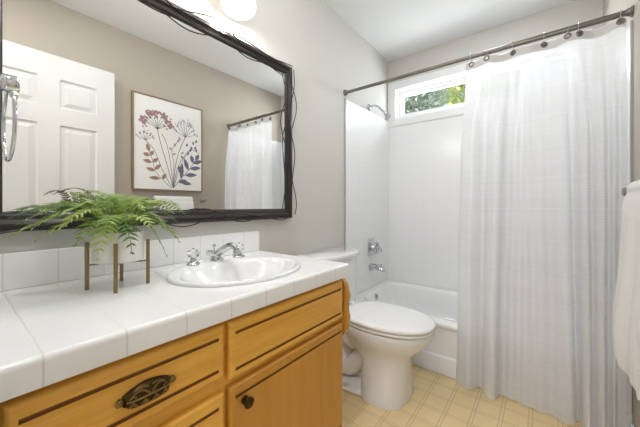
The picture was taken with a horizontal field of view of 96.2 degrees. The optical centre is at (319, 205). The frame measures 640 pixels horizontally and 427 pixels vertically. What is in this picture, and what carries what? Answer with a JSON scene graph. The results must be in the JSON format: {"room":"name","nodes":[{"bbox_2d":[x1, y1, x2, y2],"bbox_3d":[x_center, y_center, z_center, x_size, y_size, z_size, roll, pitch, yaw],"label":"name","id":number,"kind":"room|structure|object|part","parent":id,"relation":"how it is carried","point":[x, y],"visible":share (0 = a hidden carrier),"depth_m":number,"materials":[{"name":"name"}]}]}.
{"room":"bathroom","nodes":[
{"label":"bathroom","id":0,"kind":"room"},
{"bbox_2d":[0,0,387,255],"bbox_3d":[-0.624,-0.188,1.241,0.100,2.470,4.400,0,0,38],"label":"wall","id":1,"kind":"structure","parent":0,"point":[327,56],"depth_m":1.88,"materials":[{"name":"beige paint"}]},
{"bbox_2d":[0,231,258,291],"bbox_3d":[-0.629,0.187,1.140,0.012,0.105,0.986,0,0,38],"label":"backsplash","id":2,"kind":"structure","parent":1,"relation":"attached to","point":[18,270],"depth_m":0.93,"materials":[{"name":"white tile"}]},
{"bbox_2d":[0,0,296,233],"bbox_3d":[-0.531,-0.375,1.238,0.047,0.928,1.240,0,0,38],"label":"wall mirror","id":3,"kind":"object","parent":1,"relation":"attached to","point":[152,99],"visible":0.88,"depth_m":1.08,"materials":[{"name":"black mirror"}]},
{"bbox_2d":[221,0,255,19],"bbox_3d":[-0.497,-0.993,1.181,0.174,0.201,0.540,0,0,38],"label":"vanity light","id":4,"kind":"object","parent":1,"relation":"attached to","point":[236,9],"visible":1,"depth_m":1.37,"materials":[{"name":"white glass"}]},
{"bbox_2d":[344,98,345,247],"bbox_3d":[0.193,-0.039,2.208,0.010,1.572,0.007,0,0,38],"label":"trim","id":5,"kind":"structure","parent":1,"relation":"attached to","point":[344,98],"depth_m":2.21,"materials":[{"name":"white plastic"}]},
{"bbox_2d":[346,99,388,293],"bbox_3d":[0.436,-0.048,2.525,0.007,1.548,0.792,0,0,38],"label":"shower surround","id":6,"kind":"object","parent":1,"relation":"attached to","point":[367,134],"depth_m":2.47,"materials":[{"name":"white plastic"}]},
{"bbox_2d":[368,238,381,255],"bbox_3d":[0.483,0.365,2.515,0.077,0.152,0.130,0,0,38],"label":"shower valve","id":7,"kind":"object","parent":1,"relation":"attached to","point":[373,246],"visible":1,"depth_m":2.50,"materials":[{"name":"silver metal"}]},
{"bbox_3d":[0.452,0.365,2.530,0.010,0.152,0.116,0,0,38],"label":"escutcheon plate","id":8,"kind":"part","parent":7,"relation":"part of","materials":[{"name":"silver metal"}]},
{"bbox_3d":[0.500,0.370,2.512,0.117,0.116,0.031,0,0,-44],"label":"handle","id":9,"kind":"part","parent":7,"relation":"part of","materials":[{"name":"silver metal"}]},
{"bbox_2d":[369,263,384,272],"bbox_3d":[0.497,0.538,2.486,0.136,0.074,0.068,0,0,38],"label":"tub spout","id":10,"kind":"object","parent":1,"relation":"attached to","point":[372,266],"visible":1,"depth_m":2.47,"materials":[{"name":"silver metal"}]},
{"bbox_2d":[368,104,390,119],"bbox_3d":[0.511,-0.804,2.460,0.202,0.168,0.064,0,0,38],"label":"shower fixture","id":11,"kind":"object","parent":1,"relation":"attached to","point":[387,116],"visible":1,"depth_m":2.44,"materials":[{"name":"silver metal"}]},
{"bbox_3d":[0.493,-0.823,2.474,0.154,0.104,0.019,0,0,38],"label":"arm","id":12,"kind":"part","parent":11,"relation":"part of","materials":[{"name":"silver metal"}]},
{"bbox_2d":[343,5,633,95],"bbox_3d":[0.794,-0.867,1.747,1.522,0.048,0.048,0,0,38],"label":"curtain rod","id":13,"kind":"object","parent":1,"relation":"attached to","point":[629,12],"visible":1,"depth_m":1.53,"materials":[{"name":"silver metal"}]},
{"bbox_2d":[456,17,626,426],"bbox_3d":[1.067,0.094,1.466,0.700,1.878,0.140,0,0,38],"label":"shower curtain","id":14,"kind":"object","parent":13,"relation":"hanging from","point":[543,176],"visible":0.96,"depth_m":1.43,"materials":[{"name":"white fabric"}]},
{"bbox_2d":[323,0,574,60],"bbox_3d":[0.018,-1.473,0.744,1.724,0.100,4.400,0,0,38],"label":"ceiling","id":15,"kind":"structure","parent":0,"point":[396,29],"depth_m":2.19,"materials":[{"name":"white paint"}]},
{"bbox_2d":[342,364,581,426],"bbox_3d":[-0.025,1.087,0.689,1.724,0.080,4.260,0,0,38],"label":"floor","id":16,"kind":"structure","parent":0,"point":[437,400],"depth_m":1.47,"materials":[{"name":"beige tile"}]},
{"bbox_2d":[0,278,350,426],"bbox_3d":[-0.396,0.668,0.973,0.581,0.757,1.006,0,0,38],"label":"vanity cabinet","id":17,"kind":"object","parent":16,"relation":"on","point":[278,364],"visible":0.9,"depth_m":0.76,"materials":[{"name":"brown wood"}]},
{"bbox_3d":[-0.371,0.376,0.594,0.020,0.136,0.386,0,0,38],"label":"drawer","id":18,"kind":"part","parent":17,"relation":"part of","materials":[{"name":"brown wood"}]},
{"bbox_3d":[-0.350,0.381,0.588,0.020,0.042,0.109,0,0,38],"label":"drawer pull","id":19,"kind":"part","parent":17,"relation":"part of","materials":[{"name":"black metal"}]},
{"bbox_2d":[0,231,348,402],"bbox_3d":[-0.407,0.212,0.969,0.572,0.155,0.986,0,0,38],"label":"countertop","id":20,"kind":"structure","parent":17,"relation":"on","point":[53,329],"depth_m":0.72,"materials":[{"name":"white tile"}]},
{"bbox_2d":[85,239,149,293],"bbox_3d":[-0.594,0.171,0.849,0.120,0.136,0.118,0,0,16],"label":"plant stand","id":21,"kind":"object","parent":20,"relation":"on","point":[115,245],"visible":0.85,"depth_m":0.81,"materials":[{"name":"brown wood"}]},
{"bbox_3d":[-0.660,0.171,0.814,0.010,0.136,0.010,0,0,-28],"label":"leg","id":22,"kind":"part","parent":21,"relation":"part of","materials":[{"name":"brown wood"}]},
{"bbox_2d":[5,187,185,264],"bbox_3d":[-0.597,0.057,0.874,0.280,0.219,0.486,0,0,38],"label":"potted fern","id":23,"kind":"object","parent":21,"relation":"on","point":[130,240],"visible":1,"depth_m":0.81,"materials":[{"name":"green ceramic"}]},
{"bbox_3d":[-0.557,0.171,0.783,0.010,0.136,0.010,0,0,-30],"label":"leg","id":24,"kind":"part","parent":21,"relation":"part of","materials":[{"name":"brown wood"}]},
{"bbox_2d":[91,230,143,264],"bbox_3d":[-0.594,0.120,0.849,0.128,0.087,0.128,0,0,38],"label":"pot","id":25,"kind":"object","parent":21,"relation":"in","point":[124,256],"depth_m":0.80,"materials":[{"name":"white ceramic"}]},
{"bbox_3d":[-0.631,0.171,0.914,0.010,0.136,0.010,0,0,-30],"label":"leg","id":26,"kind":"part","parent":21,"relation":"part of","materials":[{"name":"brown wood"}]},
{"bbox_3d":[-0.530,0.171,0.885,0.010,0.136,0.010,0,0,-30],"label":"leg","id":27,"kind":"part","parent":21,"relation":"part of","materials":[{"name":"brown wood"}]},
{"bbox_2d":[186,242,244,265],"bbox_3d":[-0.424,0.187,1.189,0.205,0.083,0.205,0,0,-8],"label":"faucet","id":28,"kind":"object","parent":20,"relation":"on","point":[192,253],"visible":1,"depth_m":1.14,"materials":[{"name":"silver metal"}]},
{"bbox_3d":[-0.489,0.184,1.109,0.044,0.033,0.048,0,0,38],"label":"acrylic knob","id":29,"kind":"part","parent":28,"relation":"part of","materials":[{"name":"white"}]},
{"bbox_3d":[-0.489,0.214,1.109,0.054,0.028,0.054,0,0,38],"label":"handle","id":30,"kind":"part","parent":28,"relation":"part of","materials":[{"name":"silver metal"}]},
{"bbox_3d":[-0.377,0.185,1.155,0.162,0.078,0.034,0,0,38],"label":"spout","id":31,"kind":"part","parent":28,"relation":"part of","materials":[{"name":"silver metal"}]},
{"bbox_3d":[-0.360,0.214,1.275,0.054,0.028,0.054,0,0,38],"label":"handle","id":32,"kind":"part","parent":28,"relation":"part of","materials":[{"name":"silver metal"}]},
{"bbox_3d":[-0.360,0.184,1.275,0.044,0.033,0.048,0,0,38],"label":"acrylic knob","id":33,"kind":"part","parent":28,"relation":"part of","materials":[{"name":"white"}]},
{"bbox_2d":[166,256,299,287],"bbox_3d":[-0.299,0.296,1.068,0.414,0.138,0.494,0,0,38],"label":"sink","id":34,"kind":"object","parent":20,"relation":"in","point":[231,271],"visible":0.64,"depth_m":1.14,"materials":[{"name":"white ceramic"}]},
{"bbox_3d":[-0.371,0.585,0.594,0.020,0.203,0.386,0,0,38],"label":"drawer","id":35,"kind":"part","parent":17,"relation":"part of","materials":[{"name":"brown wood"}]},
{"bbox_3d":[-0.196,0.532,0.780,0.029,0.031,0.031,0,0,38],"label":"door knob","id":36,"kind":"part","parent":17,"relation":"part of","materials":[{"name":"black metal"}]},
{"bbox_3d":[-0.078,0.385,0.974,0.020,0.154,0.541,0,0,38],"label":"false drawer","id":37,"kind":"part","parent":17,"relation":"part of","materials":[{"name":"brown wood"}]},
{"bbox_3d":[-0.078,0.701,0.974,0.020,0.441,0.541,0,0,38],"label":"cabinet door","id":38,"kind":"part","parent":17,"relation":"part of","materials":[{"name":"brown wood"}]},
{"bbox_2d":[297,247,435,410],"bbox_3d":[0.284,0.673,1.697,0.760,0.745,0.424,0,0,38],"label":"toilet","id":39,"kind":"object","parent":16,"relation":"on","point":[381,341],"visible":0.78,"depth_m":1.52,"materials":[{"name":"white ceramic"}]},
{"bbox_3d":[0.078,0.319,1.856,0.238,0.036,0.424,0,0,38],"label":"tank lid","id":40,"kind":"part","parent":39,"relation":"part of","materials":[{"name":"white ceramic"}]},
{"bbox_3d":[0.075,0.500,1.859,0.220,0.324,0.399,0,0,38],"label":"tank","id":41,"kind":"part","parent":39,"relation":"part of","materials":[{"name":"white ceramic"}]},
{"bbox_3d":[0.381,0.653,1.622,0.507,0.019,0.380,0,0,38],"label":"seat","id":42,"kind":"part","parent":39,"relation":"part of","materials":[{"name":"white plastic"}]},
{"bbox_3d":[0.381,0.627,1.622,0.515,0.031,0.386,0,0,38],"label":"lid","id":43,"kind":"part","parent":39,"relation":"part of","materials":[{"name":"white plastic"}]},
{"bbox_2d":[356,279,632,426],"bbox_3d":[1.034,0.887,2.058,1.521,0.318,0.794,0,0,38],"label":"bathtub","id":44,"kind":"object","parent":16,"relation":"on","point":[441,304],"visible":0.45,"depth_m":2.37,"materials":[{"name":"white ceramic"}]},
{"bbox_2d":[388,0,602,83],"bbox_3d":[1.321,-0.188,2.429,1.524,2.470,0.140,0,0,38],"label":"wall","id":45,"kind":"structure","parent":0,"point":[570,13],"depth_m":2.25,"materials":[{"name":"beige paint"}]},
{"bbox_2d":[389,115,463,290],"bbox_3d":[1.276,-0.048,2.371,1.510,1.548,0.007,0,0,38],"label":"shower surround","id":46,"kind":"object","parent":45,"relation":"attached to","point":[424,157],"depth_m":2.61,"materials":[{"name":"white plastic"}]},
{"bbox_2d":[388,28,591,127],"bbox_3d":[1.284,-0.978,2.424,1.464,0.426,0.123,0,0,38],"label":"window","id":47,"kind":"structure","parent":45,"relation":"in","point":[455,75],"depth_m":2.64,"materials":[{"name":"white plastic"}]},
{"bbox_3d":[1.310,-0.978,2.451,1.321,0.280,0.050,0,0,38],"label":"frame","id":48,"kind":"part","parent":47,"relation":"part of","materials":[{"name":"white plastic"}]},
{"bbox_3d":[1.062,-0.978,2.643,0.627,0.212,0.026,0,0,38],"label":"sash","id":49,"kind":"part","parent":47,"relation":"part of","materials":[{"name":"white plastic"}]},
{"bbox_2d":[603,0,639,426],"bbox_3d":[0.660,-0.188,0.248,0.100,2.470,4.400,0,0,38],"label":"wall","id":50,"kind":"structure","parent":0,"point":[609,6],"depth_m":1.25,"materials":[{"name":"beige paint"}]},
{"bbox_2d":[621,187,626,195],"bbox_3d":[0.995,-0.051,0.830,0.082,0.052,0.632,0,0,38],"label":"towel bar","id":51,"kind":"object","parent":50,"relation":"attached to","point":[623,190],"visible":0.38,"depth_m":1.07,"materials":[{"name":"silver metal"}]},
{"bbox_2d":[612,180,639,399],"bbox_3d":[0.946,0.208,0.845,0.109,0.583,0.330,0,0,38],"label":"hanging towel","id":52,"kind":"object","parent":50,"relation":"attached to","point":[626,304],"visible":1,"depth_m":0.86,"materials":[{"name":"white fabric"}]},
{"bbox_2d":[626,25,629,185],"bbox_3d":[1.636,-0.048,1.597,0.007,1.548,0.792,0,0,38],"label":"trim","id":53,"kind":"structure","parent":50,"relation":"attached to","point":[628,30],"depth_m":1.32,"materials":[{"name":"white tile"}]},
{"bbox_2d":[630,20,633,182],"bbox_3d":[1.391,-0.039,1.282,0.010,1.572,0.007,0,0,38],"label":"trim","id":54,"kind":"structure","parent":50,"relation":"attached to","point":[631,21],"depth_m":1.28,"materials":[{"name":"grey tile"}]},
{"bbox_3d":[-0.370,-0.188,0.242,1.524,2.470,0.110,0,0,38],"label":"wall","id":55,"kind":"structure","parent":0,"visible":0},
{"bbox_2d":[0,73,19,161],"bbox_3d":[-0.603,-0.170,0.533,0.176,0.173,0.063,0,0,38],"label":"towel ring","id":56,"kind":"object","parent":55,"relation":"attached to","point":[10,84],"visible":1,"depth_m":0.54,"materials":[{"name":"silver metal"}]},
{"label":"outside","id":57,"kind":"structure","parent":0,"visible":0},
{"bbox_3d":[5.244,1.497,7.929,15.000,0.100,13.040,0,0,38],"label":"ground","id":58,"kind":"structure","parent":57,"visible":0},
{"bbox_2d":[405,88,448,113],"bbox_3d":[2.351,-1.245,7.542,2.222,5.389,2.256,0,0,38],"label":"leafy tree","id":59,"kind":"object","parent":58,"relation":"on","point":[422,98],"visible":0.13,"depth_m":7.06,"materials":[{"name":"green plant"}]},
{"bbox_2d":[424,84,464,107],"bbox_3d":[4.421,-1.934,9.488,3.294,6.766,3.301,0,0,38],"label":"leafy tree","id":60,"kind":"object","parent":58,"relation":"on","point":[447,92],"visible":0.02,"depth_m":9.16,"materials":[{"name":"green plant"}]},
{"bbox_2d":[446,83,464,104],"bbox_3d":[3.254,-0.880,5.677,1.500,4.660,1.547,0,0,38],"label":"leafy tree","id":61,"kind":"object","parent":58,"relation":"on","point":[460,87],"visible":0.05,"depth_m":5.74,"materials":[{"name":"green plant"}]}
]}

